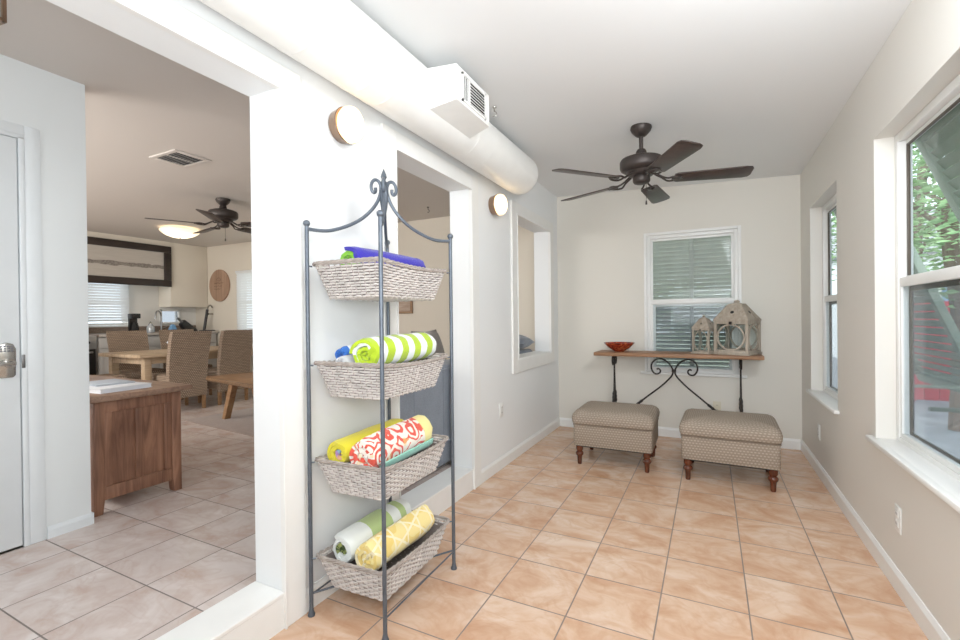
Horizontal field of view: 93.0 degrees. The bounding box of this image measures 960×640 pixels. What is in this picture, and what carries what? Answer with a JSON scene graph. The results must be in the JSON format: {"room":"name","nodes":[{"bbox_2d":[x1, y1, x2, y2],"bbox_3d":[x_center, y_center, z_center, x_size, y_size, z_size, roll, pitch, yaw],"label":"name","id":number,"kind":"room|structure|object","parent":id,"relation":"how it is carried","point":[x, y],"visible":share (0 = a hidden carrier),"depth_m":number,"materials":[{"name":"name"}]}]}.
{"room":"sunroom","nodes":[
{"label":"sunroom","id":0,"kind":"room"},
{"bbox_2d":[0,54,90,554],"bbox_3d":[-2.812,-0.021,1.158,0.120,2.700,2.933,0,0,27],"label":"wall","id":1,"kind":"structure","parent":0,"point":[52,104],"depth_m":2.34,"materials":[{"name":"paint"}]},
{"bbox_2d":[0,119,45,551],"bbox_3d":[-2.437,0.081,1.828,0.188,2.040,1.025,0,0,27],"label":"door","id":2,"kind":"structure","parent":1,"relation":"in","point":[22,432],"depth_m":2.20,"materials":[{"name":"white wood"}]},
{"bbox_2d":[47,512,93,538],"bbox_3d":[-2.178,1.066,2.395,0.139,0.060,0.193,0,0,27],"label":"baseboard","id":3,"kind":"structure","parent":1,"relation":"attached to","point":[70,525],"depth_m":2.36,"materials":[{"name":"white wood"}]},
{"bbox_2d":[96,285,195,333],"bbox_3d":[-6.513,0.001,5.131,0.150,2.700,6.690,0,0,27],"label":"wall","id":4,"kind":"structure","parent":0,"point":[143,300],"depth_m":7.32,"materials":[{"name":"paint"}]},
{"bbox_2d":[88,287,127,327],"bbox_3d":[-5.611,-0.329,6.817,0.115,0.876,0.620,0,0,27],"label":"window","id":5,"kind":"structure","parent":4,"relation":"in","point":[89,326],"depth_m":6.83,"materials":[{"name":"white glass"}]},
{"bbox_2d":[88,283,129,324],"bbox_3d":[-5.533,-0.347,6.778,0.040,0.840,0.560,0,0,27],"label":"window blinds","id":6,"kind":"object","parent":5,"relation":"attached to","point":[106,303],"visible":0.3,"depth_m":6.78,"materials":[{"name":"white plastic"}]},
{"bbox_2d":[88,325,195,333],"bbox_3d":[-5.359,0.146,7.222,0.021,0.094,1.690,0,0,27],"label":"backsplash","id":7,"kind":"structure","parent":4,"relation":"attached to","point":[157,328],"depth_m":6.92,"materials":[{"name":"tile"}]},
{"bbox_2d":[160,309,180,323],"bbox_3d":[-5.182,-0.055,7.612,0.090,0.240,0.320,0,0,27],"label":"window","id":8,"kind":"structure","parent":4,"relation":"in","point":[169,316],"depth_m":7.62,"materials":[{"name":"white glass"}]},
{"bbox_2d":[158,242,207,307],"bbox_3d":[-4.969,-0.730,7.635,0.340,1.035,0.600,0,0,27],"label":"upper cabinet","id":9,"kind":"object","parent":4,"relation":"attached to","point":[188,289],"visible":0.87,"depth_m":7.53,"materials":[{"name":"beige wood"}]},
{"bbox_2d":[0,388,450,639],"bbox_3d":[-3.657,1.226,3.673,6.545,0.240,6.640,0,0,27],"label":"floor","id":10,"kind":"structure","parent":0,"point":[157,557],"depth_m":2.10,"materials":[{"name":"tile"}]},
{"bbox_2d":[89,336,96,374],"bbox_3d":[-5.565,0.658,6.020,0.671,0.916,0.620,0,0,27],"label":"stove","id":11,"kind":"object","parent":10,"relation":"on","point":[92,339],"visible":0.06,"depth_m":6.12,"materials":[{"name":"silver metal"}]},
{"bbox_2d":[97,337,108,374],"bbox_3d":[-5.324,0.674,6.582,0.634,0.875,0.560,0,0,27],"label":"base cabinet","id":12,"kind":"object","parent":10,"relation":"on","point":[102,346],"visible":0.12,"depth_m":6.24,"materials":[{"name":"grey paint"}]},
{"bbox_2d":[89,331,218,336],"bbox_3d":[-5.073,0.211,7.078,0.643,0.039,1.690,0,0,27],"label":"countertop","id":13,"kind":"structure","parent":12,"relation":"on","point":[154,333],"depth_m":6.69,"materials":[{"name":"stone"}]},
{"bbox_2d":[128,314,140,330],"bbox_3d":[-5.110,0.049,6.747,0.162,0.288,0.112,0,0,27],"label":"coffee maker","id":14,"kind":"object","parent":13,"relation":"on","point":[133,325],"visible":0.73,"depth_m":6.72,"materials":[{"name":"black plastic"}]},
{"bbox_2d":[146,321,154,332],"bbox_3d":[-4.980,0.106,6.890,0.104,0.170,0.104,0,0,27],"label":"glass jar","id":15,"kind":"object","parent":13,"relation":"on","point":[150,328],"visible":0.98,"depth_m":6.86,"materials":[{"name":"silver glass"}]},
{"bbox_2d":[154,310,167,329],"bbox_3d":[-5.067,0.017,7.203,0.074,0.347,0.275,-1,0,1],"label":"sink faucet","id":16,"kind":"object","parent":13,"relation":"on","point":[157,310],"visible":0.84,"depth_m":7.25,"materials":[{"name":"silver metal"}]},
{"bbox_2d":[168,324,176,329],"bbox_3d":[-4.820,0.128,7.140,0.080,0.121,0.114,0,0,27],"label":"cloth","id":17,"kind":"object","parent":13,"relation":"on","point":[172,326],"visible":0.59,"depth_m":7.12,"materials":[{"name":"blue fabric"}]},
{"bbox_2d":[176,317,197,330],"bbox_3d":[-4.740,0.070,7.366,0.100,0.231,0.300,0,0,27],"label":"knife block","id":18,"kind":"object","parent":13,"relation":"on","point":[183,324],"visible":0.77,"depth_m":7.30,"materials":[{"name":"black plastic"}]},
{"bbox_2d":[199,305,214,330],"bbox_3d":[-4.587,-0.038,7.671,0.160,0.443,0.201,0,0,27],"label":"stand","id":19,"kind":"object","parent":13,"relation":"on","point":[207,310],"visible":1,"depth_m":7.64,"materials":[{"name":"black plastic"}]},
{"bbox_2d":[97,373,126,377],"bbox_3d":[-4.511,0.628,5.267,0.477,0.960,0.573,0,0,32],"label":"wicker chair","id":20,"kind":"object","parent":10,"relation":"on","point":[110,374],"visible":0.04,"depth_m":5.38,"materials":[{"name":"brown wicker"}]},
{"bbox_2d":[106,330,165,379],"bbox_3d":[-4.538,0.625,6.039,0.573,0.960,0.477,0,0,27],"label":"wicker chair","id":21,"kind":"object","parent":10,"relation":"on","point":[117,341],"visible":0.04,"depth_m":6.06,"materials":[{"name":"brown wicker"}]},
{"bbox_2d":[89,375,192,516],"bbox_3d":[-2.633,0.761,3.034,1.455,0.674,0.560,0,0,27],"label":"base cabinet","id":22,"kind":"object","parent":10,"relation":"on","point":[135,435],"visible":0.53,"depth_m":2.72,"materials":[{"name":"brown wood"}]},
{"bbox_2d":[89,382,150,393],"bbox_3d":[-2.285,0.408,2.793,0.400,0.026,0.280,-1,0,23],"label":"closed book","id":23,"kind":"object","parent":22,"relation":"on","point":[137,385],"visible":0.48,"depth_m":2.70,"materials":[{"name":"white paper"}]},
{"bbox_2d":[89,379,134,386],"bbox_3d":[-2.343,0.392,2.856,0.280,0.008,0.200,0,0,30],"label":"closed book","id":24,"kind":"object","parent":23,"relation":"on","point":[106,382],"visible":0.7,"depth_m":2.83,"materials":[{"name":"white paper"}]},
{"bbox_2d":[148,335,162,367],"bbox_3d":[-5.071,0.669,7.083,0.634,0.875,0.558,0,0,27],"label":"base cabinet","id":25,"kind":"object","parent":10,"relation":"on","point":[153,340],"visible":0.04,"depth_m":6.83,"materials":[{"name":"grey paint"}]},
{"bbox_2d":[98,346,252,380],"bbox_3d":[-3.914,0.748,6.173,0.920,0.700,1.700,0,0,27],"label":"dining table","id":26,"kind":"object","parent":10,"relation":"on","point":[146,358],"visible":0.42,"depth_m":5.47,"materials":[{"name":"brown wood"}]},
{"bbox_2d":[152,331,211,407],"bbox_3d":[-3.661,0.618,5.573,0.573,0.960,0.477,0,0,30],"label":"wicker chair","id":27,"kind":"object","parent":10,"relation":"on","point":[188,351],"visible":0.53,"depth_m":5.46,"materials":[{"name":"brown wicker"}]},
{"bbox_2d":[159,329,211,399],"bbox_3d":[-4.255,0.619,6.602,0.573,0.960,0.477,0,0,30],"label":"wicker chair","id":28,"kind":"object","parent":10,"relation":"on","point":[163,334],"visible":0.19,"depth_m":6.56,"materials":[{"name":"brown wicker"}]},
{"bbox_2d":[208,333,216,366],"bbox_3d":[-4.821,0.664,7.578,0.634,0.875,0.548,0,0,27],"label":"base cabinet","id":29,"kind":"object","parent":10,"relation":"on","point":[213,362],"visible":0.09,"depth_m":7.64,"materials":[{"name":"grey paint"}]},
{"bbox_2d":[184,408,253,436],"bbox_3d":[-1.785,1.075,5.068,2.300,0.008,1.750,0,0,33],"label":"area rug","id":30,"kind":"object","parent":10,"relation":"on","point":[241,421],"visible":0.24,"depth_m":4.85,"materials":[{"name":"beige carpet"}]},
{"bbox_2d":[206,372,253,418],"bbox_3d":[-2.348,0.853,4.942,1.350,0.450,0.620,0,0,38],"label":"wooden table","id":31,"kind":"object","parent":30,"relation":"on","point":[245,380],"visible":0.29,"depth_m":4.92,"materials":[{"name":"brown wood"}]},
{"bbox_2d":[198,329,252,404],"bbox_3d":[-3.398,0.612,6.095,0.573,0.960,0.477,-1,0,25],"label":"wicker chair","id":32,"kind":"object","parent":10,"relation":"on","point":[235,346],"visible":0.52,"depth_m":5.94,"materials":[{"name":"brown wicker"}]},
{"bbox_2d":[400,349,531,467],"bbox_3d":[-0.427,0.687,3.964,0.936,0.725,2.640,0,0,27],"label":"slipcovered sofa","id":33,"kind":"object","parent":10,"relation":"on","point":[433,402],"visible":0.17,"depth_m":3.20,"materials":[{"name":"fabric"}]},
{"bbox_2d":[411,330,445,359],"bbox_3d":[-0.421,0.330,3.913,0.204,0.485,0.500,-1,0,19],"label":"throw pillow","id":34,"kind":"object","parent":33,"relation":"on","point":[439,347],"visible":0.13,"depth_m":3.96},
{"bbox_2d":[519,334,533,348],"bbox_3d":[0.319,0.223,4.725,0.399,0.172,0.400,-1,0,23],"label":"throw pillow","id":35,"kind":"object","parent":33,"relation":"on","point":[524,341],"visible":0.25,"depth_m":4.61,"materials":[{"name":"fabric"}]},
{"bbox_2d":[46,0,558,590],"bbox_3d":[-0.693,-0.049,2.136,0.160,2.700,6.590,0,0,27],"label":"wall","id":36,"kind":"structure","parent":0,"point":[336,177],"depth_m":2.04,"materials":[{"name":"white paint"}]},
{"bbox_2d":[106,0,306,628],"bbox_3d":[-1.253,0.113,0.823,0.025,2.200,2.338,0,0,27],"label":"trim","id":37,"kind":"structure","parent":36,"relation":"attached to","point":[169,16],"depth_m":1.79,"materials":[{"name":"white wood"}]},
{"bbox_2d":[155,581,283,639],"bbox_3d":[-1.319,1.143,0.866,0.174,0.142,2.137,0,0,27],"label":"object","id":38,"kind":"structure","parent":36,"relation":"attached to","point":[255,611],"depth_m":1.66,"materials":[{"name":"white paint"}]},
{"bbox_2d":[328,106,363,143],"bbox_3d":[-0.588,-0.875,2.047,0.119,0.163,0.160,0,0,27],"label":"wall sconce","id":39,"kind":"object","parent":36,"relation":"attached to","point":[346,124],"visible":1,"depth_m":2.00,"materials":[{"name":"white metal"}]},
{"bbox_2d":[199,0,537,194],"bbox_3d":[-0.560,-1.134,1.761,0.420,0.302,4.200,0,0,27],"label":"air duct","id":40,"kind":"object","parent":36,"relation":"attached to","point":[444,106],"visible":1,"depth_m":1.99,"materials":[{"name":"white metal"}]},
{"bbox_2d":[380,123,480,503],"bbox_3d":[-0.249,0.091,2.811,0.025,2.204,1.077,0,0,27],"label":"trim","id":41,"kind":"structure","parent":36,"relation":"attached to","point":[392,142],"depth_m":2.91,"materials":[{"name":"white wood"}]},
{"bbox_2d":[307,417,559,611],"bbox_3d":[0.082,1.140,3.459,0.014,0.092,3.552,0,0,27],"label":"baseboard","id":42,"kind":"structure","parent":36,"relation":"attached to","point":[497,465],"depth_m":3.58,"materials":[{"name":"white wood"}]},
{"bbox_2d":[401,466,472,514],"bbox_3d":[-0.315,1.122,2.855,0.174,0.142,0.865,0,0,27],"label":"trim","id":43,"kind":"structure","parent":36,"relation":"attached to","point":[435,492],"depth_m":2.88,"materials":[{"name":"white paint"}]},
{"bbox_2d":[488,194,506,215],"bbox_3d":[0.146,-0.885,3.502,0.119,0.163,0.160,0,0,27],"label":"wall sconce","id":44,"kind":"object","parent":36,"relation":"attached to","point":[497,204],"visible":1,"depth_m":3.46,"materials":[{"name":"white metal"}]},
{"bbox_2d":[499,402,502,417],"bbox_3d":[0.172,0.721,3.651,0.009,0.114,0.070,0,0,27],"label":"wall outlet","id":45,"kind":"object","parent":36,"relation":"attached to","point":[500,404],"visible":1,"depth_m":3.64,"materials":[{"name":"white plastic"}]},
{"bbox_2d":[510,200,553,373],"bbox_3d":[0.526,-0.285,4.353,0.025,1.474,1.130,0,0,27],"label":"trim","id":46,"kind":"structure","parent":36,"relation":"attached to","point":[517,210],"depth_m":4.01,"materials":[{"name":"white wood"}]},
{"bbox_2d":[519,351,549,359],"bbox_3d":[0.456,0.338,4.394,0.174,0.012,0.908,0,0,27],"label":"trim","id":47,"kind":"structure","parent":36,"relation":"attached to","point":[533,353],"depth_m":4.42,"materials":[{"name":"white wood"}]},
{"bbox_2d":[0,0,911,246],"bbox_3d":[-2.594,-1.375,3.083,9.114,0.315,6.790,0,0,27],"label":"ceiling","id":48,"kind":"structure","parent":0,"point":[759,84],"depth_m":2.53,"materials":[{"name":"paint"}]},
{"bbox_2d":[0,0,6,24],"bbox_3d":[-1.754,-1.155,1.585,0.112,0.200,0.112,-1,0,19],"label":"hanging lantern","id":49,"kind":"object","parent":48,"relation":"hanging from","point":[3,3],"visible":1,"depth_m":1.61,"materials":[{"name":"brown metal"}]},
{"bbox_2d":[87,231,169,246],"bbox_3d":[-5.582,-1.010,6.438,0.350,0.450,2.080,0,0,27],"label":"soffit","id":50,"kind":"structure","parent":48,"relation":"attached to","point":[89,233],"depth_m":6.75,"materials":[{"name":"beige paint"}]},
{"bbox_2d":[87,236,171,286],"bbox_3d":[-5.260,-0.840,6.635,0.045,0.640,1.440,0,0,27],"label":"wall art","id":51,"kind":"object","parent":50,"relation":"attached to","point":[110,261],"visible":0.55,"depth_m":6.74,"materials":[{"name":"brown wood"}]},
{"bbox_2d":[159,227,199,239],"bbox_3d":[-4.095,-1.172,6.223,0.480,0.157,0.480,0,0,27],"label":"ceiling lamp","id":52,"kind":"object","parent":48,"relation":"attached to","point":[176,232],"visible":0.98,"depth_m":6.09,"materials":[{"name":"white glass"}]},
{"bbox_2d":[149,149,211,167],"bbox_3d":[-2.331,-1.252,3.550,0.340,0.011,0.280,0,0,27],"label":"ceiling vent","id":53,"kind":"object","parent":48,"relation":"in","point":[175,157],"visible":1,"depth_m":3.54,"materials":[{"name":"metal"}]},
{"bbox_2d":[145,197,250,240],"bbox_3d":[-2.673,-1.041,4.783,1.272,0.446,1.252,0,0,27],"label":"ceiling fan","id":54,"kind":"object","parent":48,"relation":"hanging from","point":[223,216],"visible":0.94,"depth_m":4.69,"materials":[{"name":"brown metal"}]},
{"bbox_2d":[552,123,753,204],"bbox_3d":[1.124,-1.045,3.109,1.291,0.537,1.270,0,0,27],"label":"ceiling fan","id":55,"kind":"object","parent":48,"relation":"hanging from","point":[640,166],"visible":1,"depth_m":2.98,"materials":[{"name":"brown metal"}]},
{"bbox_2d":[196,175,801,439],"bbox_3d":[-1.032,-0.064,6.088,9.174,2.700,0.160,0,0,27],"label":"wall","id":56,"kind":"structure","parent":0,"point":[600,236],"depth_m":4.68,"materials":[{"name":"paint"}]},
{"bbox_2d":[209,269,229,301],"bbox_3d":[-4.382,-0.579,7.665,0.520,0.540,0.034,0,0,27],"label":"oval plaque","id":57,"kind":"object","parent":56,"relation":"attached to","point":[219,284],"visible":1,"depth_m":7.64,"materials":[{"name":"brown wood"}]},
{"bbox_2d":[235,270,252,329],"bbox_3d":[-3.602,-0.296,7.262,0.850,1.010,0.040,0,0,27],"label":"window blinds","id":58,"kind":"object","parent":56,"relation":"attached to","point":[244,278],"visible":0.29,"depth_m":7.36,"materials":[{"name":"white plastic"}]},
{"bbox_2d":[399,301,412,313],"bbox_3d":[-1.099,-0.213,6.017,0.500,0.260,0.025,0,0,27],"label":"framed picture","id":59,"kind":"object","parent":56,"relation":"attached to","point":[404,307],"visible":0.24,"depth_m":5.95,"materials":[{"name":"brown wood"}]},
{"bbox_2d":[399,301,409,310],"bbox_3d":[-1.097,-0.213,6.022,0.440,0.200,0.010,0,0,27],"label":"print","id":60,"kind":"object","parent":59,"relation":"attached to","point":[403,306],"depth_m":5.96},
{"bbox_2d":[560,417,800,449],"bbox_3d":[1.865,1.116,4.540,2.196,0.092,0.014,0,0,27],"label":"baseboard","id":61,"kind":"structure","parent":56,"relation":"attached to","point":[788,443],"depth_m":4.51,"materials":[{"name":"white wood"}]},
{"bbox_2d":[640,225,746,377],"bbox_3d":[2.065,-0.170,4.462,0.940,1.421,0.110,0,0,27],"label":"window","id":62,"kind":"structure","parent":56,"relation":"in","point":[650,305],"depth_m":4.47,"materials":[{"name":"white wood"}]},
{"bbox_2d":[653,236,730,367],"bbox_3d":[2.162,-0.152,4.654,1.000,1.500,0.040,0,0,27],"label":"shutter","id":63,"kind":"object","parent":62,"relation":"attached to","point":[686,260],"visible":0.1,"depth_m":4.66,"materials":[{"name":"white plastic"}]},
{"bbox_2d":[713,401,720,410],"bbox_3d":[2.258,0.833,4.341,0.070,0.114,0.009,0,0,27],"label":"wall outlet","id":64,"kind":"object","parent":56,"relation":"attached to","point":[717,405],"visible":0.62,"depth_m":4.34,"materials":[{"name":"beige plastic"}]},
{"bbox_2d":[269,426,927,639],"bbox_3d":[0.410,1.251,1.621,2.294,0.120,6.640,0,0,27],"label":"floor","id":65,"kind":"structure","parent":0,"point":[550,546],"depth_m":2.21,"materials":[{"name":"tile"}]},
{"bbox_2d":[303,169,456,639],"bbox_3d":[-0.415,0.264,2.016,0.397,1.868,0.568,-1,0,25],"label":"towel rack","id":66,"kind":"object","parent":65,"relation":"on","point":[383,197],"visible":0.96,"depth_m":1.85,"materials":[{"name":"grey metal"}]},
{"bbox_2d":[312,256,446,301],"bbox_3d":[-0.420,-0.164,2.014,0.358,0.155,0.531,-1,0,25],"label":"wicker basket","id":67,"kind":"object","parent":66,"relation":"on","point":[404,282],"visible":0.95,"depth_m":1.83,"materials":[{"name":"beige wicker"}]},
{"bbox_2d":[340,246,425,267],"bbox_3d":[-0.421,-0.254,2.039,0.126,0.103,0.432,0,-1,33],"label":"rolled towel","id":68,"kind":"object","parent":67,"relation":"in","point":[351,252],"visible":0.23,"depth_m":1.91,"materials":[{"name":"blue fabric"}]},
{"bbox_2d":[313,353,447,399],"bbox_3d":[-0.416,0.239,2.016,0.358,0.155,0.531,-1,0,25],"label":"wicker basket","id":69,"kind":"object","parent":66,"relation":"on","point":[403,378],"visible":0.86,"depth_m":1.83,"materials":[{"name":"grey wicker"}]},
{"bbox_2d":[335,345,351,358],"bbox_3d":[-0.533,0.133,2.011,0.068,0.080,0.268,-1,0,22],"label":"rolled towel","id":70,"kind":"object","parent":69,"relation":"in","point":[344,350],"visible":0.19,"depth_m":1.90,"materials":[{"name":"blue fabric"}]},
{"bbox_2d":[336,354,357,367],"bbox_3d":[-0.506,0.170,1.929,0.058,0.061,0.246,0,0,29],"label":"rolled towel","id":71,"kind":"object","parent":69,"relation":"in","point":[347,358],"visible":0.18,"depth_m":1.84,"materials":[{"name":"white fabric"}]},
{"bbox_2d":[349,332,436,368],"bbox_3d":[-0.367,0.127,1.998,0.154,0.142,0.461,-1,1,26],"label":"rolled towel","id":72,"kind":"object","parent":69,"relation":"in","point":[398,348],"visible":0.94,"depth_m":1.90,"materials":[{"name":"green fabric"}]},
{"bbox_2d":[315,434,448,500],"bbox_3d":[-0.411,0.633,2.018,0.358,0.155,0.531,-1,0,25],"label":"wicker basket","id":73,"kind":"object","parent":66,"relation":"on","point":[347,478],"visible":0.71,"depth_m":1.83,"materials":[{"name":"grey wicker"}]},
{"bbox_2d":[327,418,403,462],"bbox_3d":[-0.493,0.544,2.057,0.120,0.128,0.424,0,0,28],"label":"rolled towel","id":74,"kind":"object","parent":73,"relation":"in","point":[338,450],"visible":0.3,"depth_m":1.89,"materials":[{"name":"yellow fabric"}]},
{"bbox_2d":[349,415,432,471],"bbox_3d":[-0.371,0.534,1.978,0.152,0.175,0.429,0,0,27],"label":"rolled towel","id":75,"kind":"object","parent":73,"relation":"in","point":[404,439],"visible":0.96,"depth_m":1.90,"materials":[{"name":"fabric"}]},
{"bbox_2d":[316,510,449,600],"bbox_3d":[-0.407,1.026,2.019,0.358,0.155,0.531,-1,0,25],"label":"wicker basket","id":76,"kind":"object","parent":66,"relation":"on","point":[349,576],"visible":0.56,"depth_m":1.85,"materials":[{"name":"grey wicker"}]},
{"bbox_2d":[333,499,410,562],"bbox_3d":[-0.474,0.946,2.069,0.119,0.124,0.424,0,1,28],"label":"rolled towel","id":77,"kind":"object","parent":76,"relation":"in","point":[345,546],"visible":0.8,"depth_m":1.97,"materials":[{"name":"fabric"}]},
{"bbox_2d":[355,504,434,569],"bbox_3d":[-0.361,0.940,1.988,0.134,0.142,0.419,0,1,28],"label":"rolled towel","id":78,"kind":"object","parent":76,"relation":"in","point":[401,534],"visible":0.91,"depth_m":1.92,"materials":[{"name":"yellow fabric"}]},
{"bbox_2d":[572,401,659,472],"bbox_3d":[1.147,0.944,3.819,0.634,0.459,0.552,0,0,26],"label":"ottoman","id":79,"kind":"object","parent":65,"relation":"on","point":[625,427],"visible":1,"depth_m":3.60,"materials":[{"name":"fabric"}]},
{"bbox_2d":[572,401,659,430],"bbox_3d":[1.146,0.780,3.819,0.634,0.132,0.552,0,0,26],"label":"cushion","id":80,"kind":"object","parent":79,"relation":"on","point":[597,415],"depth_m":3.63,"materials":[{"name":"fabric"}]},
{"bbox_2d":[594,350,764,411],"bbox_3d":[1.824,0.737,4.279,1.420,0.861,0.360,0,0,27],"label":"console table","id":81,"kind":"object","parent":65,"relation":"on","point":[628,353],"visible":0.83,"depth_m":4.22,"materials":[{"name":"brown wood"}]},
{"bbox_2d":[604,342,634,351],"bbox_3d":[1.372,0.266,4.491,0.296,0.089,0.296,0,0,27],"label":"decorative bowl","id":82,"kind":"object","parent":81,"relation":"on","point":[615,346],"visible":1,"depth_m":4.41,"materials":[{"name":"red ceramic"}]},
{"bbox_2d":[691,315,713,353],"bbox_3d":[2.046,0.128,4.160,0.166,0.354,0.166,-1,0,-39],"label":"wooden lantern","id":83,"kind":"object","parent":81,"relation":"on","point":[704,324],"visible":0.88,"depth_m":4.13,"materials":[{"name":"brown wood"}]},
{"bbox_2d":[713,300,761,355],"bbox_3d":[2.280,0.061,4.042,0.298,0.482,0.298,-1,0,-39],"label":"wooden lantern","id":84,"kind":"object","parent":81,"relation":"on","point":[738,313],"visible":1,"depth_m":3.98,"materials":[{"name":"brown wood"}]},
{"bbox_2d":[679,408,782,491],"bbox_3d":[1.865,0.937,3.420,0.642,0.459,0.552,0,0,28],"label":"ottoman","id":85,"kind":"object","parent":65,"relation":"on","point":[740,439],"visible":1,"depth_m":3.21,"materials":[{"name":"fabric"}]},
{"bbox_2d":[679,408,782,444],"bbox_3d":[1.864,0.774,3.419,0.642,0.132,0.552,0,0,28],"label":"cushion","id":86,"kind":"object","parent":85,"relation":"on","point":[728,427],"depth_m":3.23,"materials":[{"name":"fabric"}]},
{"bbox_2d":[800,0,959,639],"bbox_3d":[1.446,-0.068,1.112,0.136,2.700,6.690,0,0,27],"label":"wall","id":87,"kind":"structure","parent":0,"point":[854,161],"depth_m":2.24,"materials":[{"name":"paint"}]},
{"bbox_2d":[818,424,819,439],"bbox_3d":[2.530,0.836,3.403,0.009,0.114,0.070,0,0,27],"label":"wall outlet","id":88,"kind":"object","parent":87,"relation":"attached to","point":[818,424],"visible":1,"depth_m":3.38,"materials":[{"name":"white plastic"}]},
{"bbox_2d":[806,194,839,413],"bbox_3d":[2.511,-0.152,3.259,0.162,1.484,0.955,0,0,27],"label":"window","id":89,"kind":"structure","parent":87,"relation":"in","point":[828,397],"depth_m":3.56,"materials":[{"name":"wood"},{"name":"white vinyl"}]},
{"bbox_2d":[801,440,950,639],"bbox_3d":[1.375,1.137,1.115,0.014,0.092,6.570,0,0,27],"label":"baseboard","id":90,"kind":"structure","parent":87,"relation":"attached to","point":[924,618],"depth_m":2.10,"materials":[{"name":"white wood"}]},
{"bbox_2d":[894,503,901,534],"bbox_3d":[1.808,0.860,1.972,0.009,0.114,0.070,0,0,27],"label":"wall outlet","id":91,"kind":"object","parent":87,"relation":"attached to","point":[898,511],"visible":1,"depth_m":1.96,"materials":[{"name":"white plastic"}]},
{"bbox_2d":[895,509,898,527],"bbox_3d":[1.806,0.860,1.973,0.004,0.070,0.032,0,0,27],"label":"receptacle","id":92,"kind":"object","parent":91,"relation":"attached to","point":[896,510],"depth_m":1.97,"materials":[{"name":"white plastic"}]},
{"bbox_2d":[865,74,959,513],"bbox_3d":[1.780,-0.138,1.811,0.162,1.484,1.000,0,0,27],"label":"window","id":93,"kind":"structure","parent":87,"relation":"in","point":[940,474],"depth_m":2.11,"materials":[{"name":"wood"},{"name":"white painted wood"}]},
{"bbox_2d":[914,103,959,412],"bbox_3d":[2.110,-0.211,1.644,0.554,1.365,0.940,0,0,27],"label":"shutter","id":94,"kind":"object","parent":93,"relation":"attached to","point":[933,145],"visible":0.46,"depth_m":2.06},
{"label":"outside","id":95,"kind":"structure","parent":0,"visible":0},
{"bbox_2d":[723,336,959,464],"bbox_3d":[25.021,1.327,5.866,37.636,0.150,57.000,0,0,27],"label":"ground","id":96,"kind":"structure","parent":95,"point":[932,426],"depth_m":6.29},
{"bbox_2d":[831,133,959,431],"bbox_3d":[6.294,-1.276,6.033,3.472,5.474,3.433,0,0,27],"label":"leafy tree","id":97,"kind":"object","parent":96,"relation":"on","point":[946,224],"visible":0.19,"depth_m":5.99,"materials":[{"name":"green plant"}]},
{"bbox_2d":[831,143,959,367],"bbox_3d":[9.598,-1.663,9.941,4.822,6.138,4.764,-1,0,-45],"label":"leafy tree","id":98,"kind":"object","parent":96,"relation":"on","point":[918,176],"visible":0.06,"depth_m":9.84,"materials":[{"name":"green plant"}]},
{"bbox_2d":[831,209,959,357],"bbox_3d":[18.156,-1.314,14.906,11.800,5.200,6.000,0,0,27],"label":"house","id":99,"kind":"structure","parent":96,"relation":"on","point":[834,283],"depth_m":16.19,"materials":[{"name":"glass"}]},
{"bbox_2d":[833,209,959,392],"bbox_3d":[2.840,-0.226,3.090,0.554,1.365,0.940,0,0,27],"label":"house","id":100,"kind":"structure","parent":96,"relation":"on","point":[939,380],"depth_m":2.85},
{"bbox_2d":[914,301,950,401],"bbox_3d":[10.736,0.506,6.404,7.190,1.800,0.140,0,0,27],"label":"fence","id":101,"kind":"object","parent":96,"relation":"on","point":[920,393],"visible":0.3,"depth_m":7.83,"materials":[{"name":"paint"}]},
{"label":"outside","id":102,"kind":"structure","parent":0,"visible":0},
{"bbox_2d":[668,336,728,366],"bbox_3d":[5.654,1.450,25.200,14.359,0.150,39.940,0,0,27],"label":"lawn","id":103,"kind":"structure","parent":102,"point":[698,336],"depth_m":21.48,"materials":[{"name":"green plant"}]},
{"bbox_2d":[674,269,728,315],"bbox_3d":[3.074,-0.248,8.733,4.490,3.470,4.453,0,0,27],"label":"leafy shrub","id":104,"kind":"object","parent":103,"relation":"on","point":[709,269],"visible":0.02,"depth_m":7.75,"materials":[{"name":"green plant"}]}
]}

